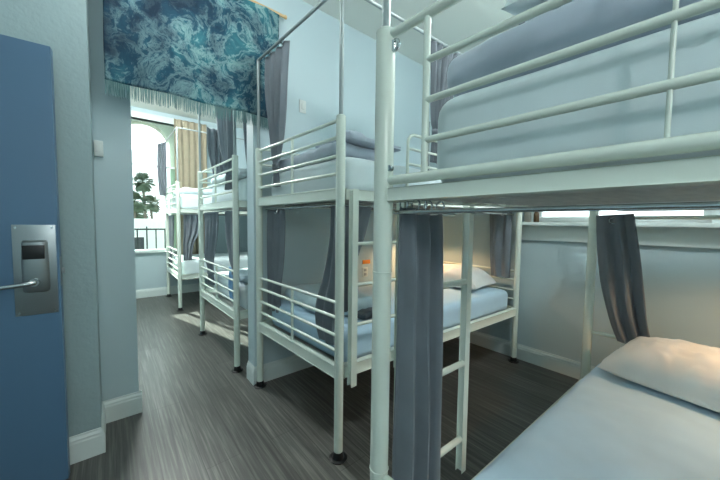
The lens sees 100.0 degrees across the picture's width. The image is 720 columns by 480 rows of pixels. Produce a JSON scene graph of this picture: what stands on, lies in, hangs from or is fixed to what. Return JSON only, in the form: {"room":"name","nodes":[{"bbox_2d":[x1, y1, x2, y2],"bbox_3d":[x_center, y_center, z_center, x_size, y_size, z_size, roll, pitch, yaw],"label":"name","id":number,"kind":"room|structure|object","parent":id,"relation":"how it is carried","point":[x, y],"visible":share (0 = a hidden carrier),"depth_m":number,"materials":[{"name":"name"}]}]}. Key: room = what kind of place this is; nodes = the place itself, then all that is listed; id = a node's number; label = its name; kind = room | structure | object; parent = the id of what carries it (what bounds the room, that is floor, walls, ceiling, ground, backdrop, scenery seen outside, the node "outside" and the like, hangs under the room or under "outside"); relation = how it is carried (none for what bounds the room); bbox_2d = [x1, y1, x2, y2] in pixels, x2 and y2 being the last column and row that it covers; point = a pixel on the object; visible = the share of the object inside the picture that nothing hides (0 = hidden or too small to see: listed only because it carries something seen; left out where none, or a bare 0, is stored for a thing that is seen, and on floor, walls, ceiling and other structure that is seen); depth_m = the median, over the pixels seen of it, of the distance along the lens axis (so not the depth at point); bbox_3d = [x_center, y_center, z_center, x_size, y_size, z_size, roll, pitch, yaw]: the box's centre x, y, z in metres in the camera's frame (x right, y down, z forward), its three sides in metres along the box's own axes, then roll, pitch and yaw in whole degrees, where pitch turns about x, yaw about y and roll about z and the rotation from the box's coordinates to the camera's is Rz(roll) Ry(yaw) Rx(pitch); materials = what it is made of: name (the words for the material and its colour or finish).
{"room":"dormitory","nodes":[
{"label":"dormitory","id":0,"kind":"room"},
{"bbox_2d":[0,0,101,436],"bbox_3d":[-2.128,-0.374,1.324,1.440,3.150,0.450,-2,4,-40],"label":"wall","id":1,"kind":"structure","parent":0,"point":[61,25],"depth_m":1.58,"materials":[{"name":"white paint"}]},
{"bbox_2d":[0,34,69,479],"bbox_3d":[-1.798,0.160,1.184,0.914,2.094,0.122,-2,4,-36],"label":"door","id":2,"kind":"structure","parent":1,"relation":"in","point":[34,431],"depth_m":1.39,"materials":[{"name":"blue paint"}]},
{"bbox_2d":[69,390,142,464],"bbox_3d":[-1.960,1.125,1.460,1.496,0.145,0.326,-2,4,-40],"label":"baseboard","id":3,"kind":"structure","parent":1,"relation":"attached to","point":[83,446],"depth_m":1.69,"materials":[{"name":"white paint"}]},
{"bbox_2d":[131,119,176,247],"bbox_3d":[-3.449,0.952,5.595,5.000,8.000,0.220,-2,4,-40],"label":"wall","id":4,"kind":"structure","parent":0,"point":[165,131],"depth_m":5.37,"materials":[{"name":"grey paint"}]},
{"bbox_3d":[-3.922,1.182,5.860,3.200,0.100,0.550,-2,4,-40],"label":"trim","id":5,"kind":"structure","parent":4,"relation":"attached to","visible":0},
{"bbox_2d":[134,226,165,249],"bbox_3d":[-3.929,0.437,5.838,3.008,1.394,0.038,-2,4,-40],"label":"railing","id":6,"kind":"object","parent":5,"relation":"on","point":[146,228],"visible":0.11,"depth_m":5.74,"materials":[{"name":"grey metal"}]},
{"bbox_2d":[131,106,247,289],"bbox_3d":[-3.356,-0.611,5.349,4.710,3.150,0.120,-2,4,-40],"label":"wall","id":7,"kind":"structure","parent":0,"point":[150,268],"depth_m":5.33,"materials":[{"name":"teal paint"}]},
{"bbox_2d":[131,110,203,252],"bbox_3d":[-3.398,-0.952,5.253,1.300,2.320,0.180,-2,4,-40],"label":"window","id":8,"kind":"structure","parent":7,"relation":"in","point":[137,114],"depth_m":5.08,"materials":[{"name":"white paint"}]},
{"bbox_2d":[174,119,206,280],"bbox_3d":[-3.021,-0.691,5.428,0.514,2.810,0.067,-2,4,-40],"label":"drape","id":9,"kind":"object","parent":8,"relation":"hanging from","point":[188,150],"visible":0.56,"depth_m":5.37,"materials":[{"name":"beige fabric"}]},
{"bbox_2d":[136,282,213,298],"bbox_3d":[-3.334,0.893,5.376,4.400,0.145,0.016,-2,4,-40],"label":"baseboard","id":10,"kind":"structure","parent":7,"relation":"attached to","point":[151,292],"depth_m":5.30,"materials":[{"name":"white paint"}]},
{"bbox_2d":[88,0,430,400],"bbox_3d":[-0.434,-0.437,2.843,3.110,3.150,0.280,-2,4,-40],"label":"wall","id":11,"kind":"structure","parent":0,"point":[313,69],"depth_m":2.48,"materials":[{"name":"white paint"}]},
{"bbox_2d":[94,140,103,156],"bbox_3d":[-1.599,-0.559,1.847,0.044,0.095,0.026,-2,4,-40],"label":"wall switch","id":12,"kind":"object","parent":11,"relation":"attached to","point":[98,145],"visible":1,"depth_m":1.84,"materials":[{"name":"grey plastic"}]},
{"bbox_2d":[103,0,286,129],"bbox_3d":[-1.035,-1.304,2.050,1.176,0.928,0.039,-2,4,-40],"label":"tapestry","id":13,"kind":"object","parent":11,"relation":"hanging from","point":[204,52],"visible":0.95,"depth_m":1.99,"materials":[{"name":"fabric"}]},
{"bbox_2d":[247,355,313,385],"bbox_3d":[-0.051,1.055,3.158,2.196,0.145,0.156,-2,4,-40],"label":"baseboard","id":14,"kind":"structure","parent":11,"relation":"attached to","point":[281,367],"depth_m":2.53,"materials":[{"name":"white paint"}]},
{"bbox_2d":[299,99,305,113],"bbox_3d":[-0.486,-1.134,2.564,0.062,0.105,0.011,-2,4,-40],"label":"wall plate","id":15,"kind":"object","parent":11,"relation":"attached to","point":[302,104],"visible":1,"depth_m":2.56,"materials":[{"name":"grey plastic"}]},
{"bbox_2d":[362,267,367,276],"bbox_3d":[0.053,0.330,3.110,0.072,0.100,0.008,-2,4,-40],"label":"power outlet","id":16,"kind":"object","parent":11,"relation":"attached to","point":[364,269],"visible":1,"depth_m":3.11,"materials":[{"name":"grey plastic"}]},
{"bbox_2d":[362,260,369,263],"bbox_3d":[0.065,0.225,3.114,0.100,0.040,0.008,-2,4,-40],"label":"sign","id":17,"kind":"object","parent":11,"relation":"attached to","point":[363,261],"visible":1,"depth_m":3.10,"materials":[{"name":"orange"}]},
{"bbox_2d":[66,291,578,479],"bbox_3d":[-0.853,1.207,2.444,4.750,0.100,8.320,-2,4,-40],"label":"floor","id":18,"kind":"structure","parent":0,"point":[200,419],"depth_m":2.07,"materials":[{"name":"grey wood"}]},
{"bbox_2d":[165,127,246,310],"bbox_3d":[-2.172,-0.337,5.376,2.110,2.629,1.160,-2,4,-40],"label":"bunk bed","id":19,"kind":"object","parent":18,"relation":"on","point":[177,211],"visible":0.31,"depth_m":4.46,"materials":[{"name":"beige metal"}]},
{"bbox_2d":[157,142,165,195],"bbox_3d":[-3.283,-1.182,5.006,0.129,0.890,0.044,-2,4,-37],"label":"curtain","id":20,"kind":"object","parent":19,"relation":"hanging from","point":[161,148],"visible":1,"depth_m":5.00,"materials":[{"name":"grey fabric"}]},
{"bbox_2d":[169,215,173,262],"bbox_3d":[-3.105,-0.009,4.985,0.041,0.795,0.384,-2,4,-40],"label":"curtain","id":21,"kind":"object","parent":19,"relation":"hanging from","point":[171,217],"visible":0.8,"depth_m":4.95,"materials":[{"name":"grey fabric"}]},
{"bbox_2d":[183,215,198,260],"bbox_3d":[-2.482,-0.035,4.495,0.272,0.676,0.042,-2,4,-38],"label":"curtain","id":22,"kind":"object","parent":19,"relation":"hanging from","point":[190,222],"visible":0.96,"depth_m":4.46,"materials":[{"name":"grey fabric"}]},
{"bbox_2d":[170,194,211,208],"bbox_3d":[-2.171,-0.601,5.360,1.937,0.248,0.995,-2,4,-40],"label":"mattress","id":23,"kind":"object","parent":19,"relation":"on","point":[187,201],"visible":0.07,"depth_m":4.46,"materials":[{"name":"white fabric"}]},
{"bbox_2d":[173,187,211,195],"bbox_3d":[-2.645,-0.760,4.901,0.572,0.108,0.835,-2,4,-40],"label":"duvet","id":24,"kind":"object","parent":23,"relation":"on","point":[185,190],"visible":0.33,"depth_m":4.53,"materials":[{"name":"white fabric"}]},
{"bbox_2d":[171,252,247,274],"bbox_3d":[-2.183,0.372,5.413,1.936,0.236,0.997,-2,4,-40],"label":"mattress","id":25,"kind":"object","parent":19,"relation":"on","point":[192,266],"visible":0.2,"depth_m":4.78,"materials":[{"name":"white fabric"}]},
{"bbox_2d":[198,105,247,372],"bbox_3d":[-0.655,-0.193,3.639,2.145,2.569,1.220,-2,4,-40],"label":"bunk bed","id":26,"kind":"object","parent":18,"relation":"on","point":[231,307],"visible":0.34,"depth_m":2.81,"materials":[{"name":"beige metal"}]},
{"bbox_2d":[204,212,218,284],"bbox_3d":[-1.574,0.096,3.224,0.057,0.776,0.508,-2,4,-42],"label":"curtain","id":27,"kind":"object","parent":26,"relation":"hanging from","point":[211,220],"visible":0.91,"depth_m":3.22,"materials":[{"name":"grey fabric"}]},
{"bbox_2d":[207,127,225,174],"bbox_3d":[-1.614,-1.008,3.480,0.282,0.511,0.054,-2,4,-40],"label":"curtain","id":28,"kind":"object","parent":26,"relation":"hanging from","point":[214,152],"visible":0.63,"depth_m":3.43,"materials":[{"name":"grey fabric"}]},
{"bbox_2d":[216,106,233,189],"bbox_3d":[-1.285,-0.952,2.861,0.064,0.956,0.474,-2,4,-40],"label":"curtain","id":29,"kind":"object","parent":26,"relation":"hanging from","point":[224,128],"visible":0.67,"depth_m":2.77,"materials":[{"name":"grey fabric"}]},
{"bbox_2d":[212,178,246,202],"bbox_3d":[-0.626,-0.488,3.643,1.903,0.248,1.055,-2,4,-40],"label":"mattress","id":30,"kind":"object","parent":26,"relation":"on","point":[242,183],"visible":0.04,"depth_m":2.96,"materials":[{"name":"white fabric"}]},
{"bbox_2d":[211,169,246,184],"bbox_3d":[-1.130,-0.639,3.201,0.628,0.091,0.911,-2,4,-40],"label":"duvet","id":31,"kind":"object","parent":30,"relation":"on","point":[242,173],"visible":0.17,"depth_m":2.88,"materials":[{"name":"white fabric"}]},
{"bbox_2d":[213,271,247,308],"bbox_3d":[-0.639,0.485,3.696,1.904,0.235,1.055,-2,4,-40],"label":"mattress","id":32,"kind":"object","parent":26,"relation":"on","point":[243,286],"visible":0.09,"depth_m":3.05,"materials":[{"name":"white fabric"}]},
{"bbox_2d":[228,268,247,282],"bbox_3d":[-1.055,0.348,3.117,0.463,0.090,0.513,-2,4,-40],"label":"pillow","id":33,"kind":"object","parent":32,"relation":"on","point":[243,273],"visible":0.19,"depth_m":2.89,"materials":[{"name":"white fabric"}]},
{"bbox_2d":[228,267,232,298],"bbox_3d":[-1.208,0.403,2.839,0.030,0.296,0.182,-2,4,-40],"label":"towel","id":34,"kind":"object","parent":26,"relation":"hanging from","point":[230,283],"visible":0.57,"depth_m":2.85,"materials":[{"name":"blue fabric"}]},
{"bbox_2d":[225,211,239,274],"bbox_3d":[-1.193,0.124,2.800,0.049,0.775,0.392,-2,4,-42],"label":"curtain","id":35,"kind":"object","parent":26,"relation":"hanging from","point":[228,215],"visible":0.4,"depth_m":2.81,"materials":[{"name":"grey fabric"}]},
{"bbox_2d":[231,367,242,372],"bbox_3d":[-1.075,1.138,2.645,0.100,0.010,0.100,-2,4,-40],"label":"bed foot","id":36,"kind":"object","parent":26,"relation":"on","point":[235,370],"depth_m":2.62,"materials":[{"name":"black plastic"}]},
{"bbox_2d":[242,111,246,162],"bbox_3d":[-0.845,-0.999,2.736,0.453,0.836,0.052,-2,4,-40],"label":"curtain","id":37,"kind":"object","parent":26,"relation":"hanging from","point":[244,124],"visible":0.04,"depth_m":2.60,"materials":[{"name":"grey fabric"}]},
{"bbox_2d":[254,0,522,464],"bbox_3d":[0.348,-0.098,2.581,2.171,2.519,1.185,-2,4,-40],"label":"bunk bed","id":38,"kind":"object","parent":18,"relation":"on","point":[340,197],"visible":0.48,"depth_m":1.81,"materials":[{"name":"beige metal"}]},
{"bbox_2d":[254,382,266,388],"bbox_3d":[-0.794,1.155,2.401,0.100,0.010,0.100,-2,4,-40],"label":"bed foot","id":39,"kind":"object","parent":38,"relation":"on","point":[257,386],"depth_m":2.37,"materials":[{"name":"black plastic"}]},
{"bbox_2d":[267,209,285,312],"bbox_3d":[-0.627,0.154,2.271,0.235,0.788,0.039,4,4,43],"label":"curtain","id":40,"kind":"object","parent":38,"relation":"hanging from","point":[276,219],"visible":0.88,"depth_m":2.27,"materials":[{"name":"grey fabric"}]},
{"bbox_2d":[264,40,289,186],"bbox_3d":[-0.599,-0.872,2.159,0.076,0.970,0.368,-2,4,-40],"label":"curtain","id":41,"kind":"object","parent":38,"relation":"hanging from","point":[277,63],"visible":0.88,"depth_m":2.13,"materials":[{"name":"grey fabric"}]},
{"bbox_2d":[315,206,335,344],"bbox_3d":[-0.183,0.205,1.746,0.040,0.796,0.233,-2,4,-40],"label":"curtain","id":42,"kind":"object","parent":38,"relation":"hanging from","point":[327,288],"visible":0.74,"depth_m":1.74,"materials":[{"name":"grey fabric"}]},
{"bbox_2d":[329,452,346,464],"bbox_3d":[-0.121,1.204,1.672,0.100,0.010,0.100,-2,4,-40],"label":"bed foot","id":43,"kind":"object","parent":38,"relation":"on","point":[334,460],"depth_m":1.65,"materials":[{"name":"black plastic"}]},
{"bbox_2d":[271,157,441,195],"bbox_3d":[0.365,-0.404,2.574,1.955,0.223,1.000,-2,4,-40],"label":"mattress","id":44,"kind":"object","parent":38,"relation":"on","point":[359,173],"visible":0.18,"depth_m":1.81,"materials":[{"name":"white fabric"}]},
{"bbox_2d":[279,142,374,171],"bbox_3d":[-0.244,-0.551,2.118,0.377,0.102,0.788,-2,4,-40],"label":"blanket","id":45,"kind":"object","parent":44,"relation":"on","point":[329,149],"visible":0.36,"depth_m":1.85,"materials":[{"name":"grey fabric"}]},
{"bbox_2d":[315,130,401,151],"bbox_3d":[-0.013,-0.619,1.986,0.468,0.074,0.415,-2,4,-40],"label":"pillow","id":46,"kind":"object","parent":45,"relation":"on","point":[356,138],"visible":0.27,"depth_m":1.78,"materials":[{"name":"grey fabric"}]},
{"bbox_2d":[344,206,371,311],"bbox_3d":[-0.016,0.107,1.744,0.203,0.595,0.034,-2,4,-40],"label":"curtain","id":47,"kind":"object","parent":38,"relation":"hanging from","point":[364,212],"visible":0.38,"depth_m":1.70,"materials":[{"name":"grey fabric"}]},
{"bbox_2d":[272,281,507,361],"bbox_3d":[0.355,0.571,2.627,1.956,0.206,0.994,-2,4,-40],"label":"mattress","id":48,"kind":"object","parent":38,"relation":"on","point":[485,301],"visible":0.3,"depth_m":2.28,"materials":[{"name":"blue fabric"}]},
{"bbox_2d":[284,283,372,315],"bbox_3d":[-0.243,0.423,2.228,0.421,0.118,0.674,-2,4,-40],"label":"blanket","id":49,"kind":"object","parent":48,"relation":"on","point":[364,301],"visible":0.25,"depth_m":2.12,"materials":[{"name":"fabric"}]},
{"bbox_2d":[357,307,371,319],"bbox_3d":[0.052,0.474,2.002,0.227,0.049,0.166,-2,4,-40],"label":"folded cloth","id":50,"kind":"object","parent":48,"relation":"on","point":[363,314],"visible":0.34,"depth_m":1.92,"materials":[{"name":"grey fabric"}]},
{"bbox_2d":[443,264,495,288],"bbox_3d":[0.954,0.348,3.060,0.440,0.202,0.680,-2,4,-43],"label":"pillow","id":51,"kind":"object","parent":48,"relation":"on","point":[451,272],"visible":0.37,"depth_m":2.88,"materials":[{"name":"white fabric"}]},
{"bbox_2d":[430,40,458,163],"bbox_3d":[0.607,-0.923,2.111,0.361,0.786,0.059,-2,4,-40],"label":"curtain","id":52,"kind":"object","parent":38,"relation":"hanging from","point":[439,68],"visible":0.52,"depth_m":2.02,"materials":[{"name":"grey fabric"}]},
{"bbox_2d":[490,212,511,277],"bbox_3d":[1.346,0.038,2.923,0.035,0.637,0.222,-2,4,-40],"label":"curtain","id":53,"kind":"object","parent":38,"relation":"hanging from","point":[500,225],"visible":0.89,"depth_m":2.92,"materials":[{"name":"grey fabric"}]},
{"bbox_2d":[369,0,719,479],"bbox_3d":[1.289,-0.006,1.113,2.261,2.520,1.338,-2,4,-40],"label":"bunk bed","id":54,"kind":"object","parent":18,"relation":"on","point":[681,181],"visible":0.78,"depth_m":0.74,"materials":[{"name":"beige metal"}]},
{"bbox_2d":[392,200,444,479],"bbox_3d":[0.211,0.426,1.027,0.238,1.121,0.061,-2,4,-40],"label":"curtain","id":55,"kind":"object","parent":54,"relation":"hanging from","point":[416,449],"visible":0.94,"depth_m":1.00,"materials":[{"name":"grey fabric"}]},
{"bbox_2d":[437,12,719,211],"bbox_3d":[1.298,-0.269,1.095,2.070,0.253,1.028,-2,4,-40],"label":"mattress","id":56,"kind":"object","parent":54,"relation":"on","point":[644,60],"visible":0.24,"depth_m":0.57,"materials":[{"name":"white fabric"}]},
{"bbox_2d":[447,0,719,96],"bbox_3d":[0.702,-0.447,0.611,0.388,0.133,1.005,-2,4,-43],"label":"duvet","id":57,"kind":"object","parent":56,"relation":"on","point":[572,23],"visible":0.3,"depth_m":0.65,"materials":[{"name":"grey fabric"}]},
{"bbox_2d":[501,0,573,21],"bbox_3d":[0.703,-0.627,0.584,0.340,0.221,0.700,-2,4,-40],"label":"pillow","id":58,"kind":"object","parent":57,"relation":"on","point":[514,7],"visible":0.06,"depth_m":0.72,"materials":[{"name":"white fabric"}]},
{"bbox_2d":[473,364,719,479],"bbox_3d":[1.267,0.977,1.149,1.994,0.261,1.097,-2,4,-40],"label":"mattress","id":59,"kind":"object","parent":54,"relation":"on","point":[609,426],"visible":0.88,"depth_m":1.29,"materials":[{"name":"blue fabric"}]},
{"bbox_2d":[597,336,719,412],"bbox_3d":[1.811,0.701,1.621,0.440,0.261,0.740,-1,4,-31],"label":"pillow","id":60,"kind":"object","parent":59,"relation":"on","point":[684,370],"visible":1,"depth_m":1.60,"materials":[{"name":"white fabric"}]},
{"bbox_2d":[596,213,649,343],"bbox_3d":[1.748,0.259,2.007,0.061,0.865,0.342,-1,4,-31],"label":"curtain","id":61,"kind":"object","parent":54,"relation":"hanging from","point":[618,251],"visible":0.93,"depth_m":2.00,"materials":[{"name":"grey fabric"}]},
{"bbox_2d":[130,0,517,128],"bbox_3d":[-0.814,-2.038,2.265,4.750,0.100,8.320,-2,4,-40],"label":"ceiling","id":62,"kind":"structure","parent":0,"point":[464,19],"depth_m":2.76,"materials":[{"name":"white paint"}]},
{"bbox_2d":[430,96,719,366],"bbox_3d":[0.900,-0.473,3.796,0.160,3.150,8.320,-2,4,-40],"label":"wall","id":63,"kind":"structure","parent":0,"point":[682,284],"depth_m":2.57,"materials":[{"name":"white paint"}]},
{"bbox_2d":[456,331,594,379],"bbox_3d":[2.087,1.129,2.296,0.016,0.145,3.940,-2,4,-40],"label":"baseboard","id":64,"kind":"structure","parent":63,"relation":"attached to","point":[556,363],"depth_m":2.84,"materials":[{"name":"white paint"}]},
{"bbox_2d":[521,210,719,248],"bbox_3d":[2.116,-0.441,2.257,0.260,0.955,1.700,-2,4,-40],"label":"window","id":65,"kind":"structure","parent":63,"relation":"in","point":[674,233],"depth_m":2.19,"materials":[{"name":"white paint"}]},
{"bbox_2d":[524,212,531,221],"bbox_3d":[1.554,-0.227,2.800,0.067,0.124,0.067,-2,4,-40],"label":"tumbler","id":66,"kind":"object","parent":65,"relation":"on","point":[527,215],"visible":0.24,"depth_m":2.78,"materials":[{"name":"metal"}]},
{"bbox_2d":[533,212,539,221],"bbox_3d":[1.619,-0.222,2.769,0.046,0.118,0.046,-2,4,-40],"label":"jar","id":67,"kind":"object","parent":65,"relation":"on","point":[536,214],"visible":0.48,"depth_m":2.75,"materials":[{"name":"brown glass"}]},
{"label":"outside","id":68,"kind":"structure","parent":0,"visible":0},
{"bbox_3d":[-226.088,-12.291,271.406,600.000,0.200,693.180,-2,4,-40],"label":"ground","id":69,"kind":"structure","parent":68,"visible":0},
{"bbox_2d":[134,237,143,249],"bbox_3d":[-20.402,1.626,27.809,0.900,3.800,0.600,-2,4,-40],"label":"hut","id":70,"kind":"object","parent":69,"relation":"on","point":[140,239],"visible":0.22,"depth_m":27.58,"materials":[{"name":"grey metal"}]},
{"bbox_2d":[133,189,149,218],"bbox_3d":[-32.322,-2.397,43.366,3.841,9.833,3.986,-2,4,-40],"label":"palm tree","id":71,"kind":"object","parent":69,"relation":"on","point":[139,207],"visible":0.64,"depth_m":42.84,"materials":[{"name":"green plant"}]},
{"bbox_2d":[136,210,149,218],"bbox_3d":[-41.697,-2.805,56.208,5.267,9.008,4.722,-2,4,-40],"label":"palm tree","id":72,"kind":"object","parent":69,"relation":"on","point":[138,216],"visible":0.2,"depth_m":55.77,"materials":[{"name":"green plant"}]},
{"bbox_2d":[133,171,156,218],"bbox_3d":[-33.692,-4.213,47.291,3.686,12.995,3.590,-2,4,-40],"label":"palm tree","id":73,"kind":"object","parent":69,"relation":"on","point":[141,186],"visible":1,"depth_m":46.57,"materials":[{"name":"green plant"}]},
{"bbox_2d":[134,219,169,248],"bbox_3d":[-25.926,0.066,39.006,70.000,5.550,1.000,-2,4,-40],"label":"wall","id":74,"kind":"structure","parent":69,"relation":"on","point":[138,223],"depth_m":38.04,"materials":[{"name":"grey paint"}]},
{"bbox_2d":[145,194,162,218],"bbox_3d":[-35.316,-2.893,51.273,3.797,9.882,3.758,-2,4,-40],"label":"palm tree","id":75,"kind":"object","parent":69,"relation":"on","point":[153,206],"visible":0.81,"depth_m":50.60,"materials":[{"name":"green plant"}]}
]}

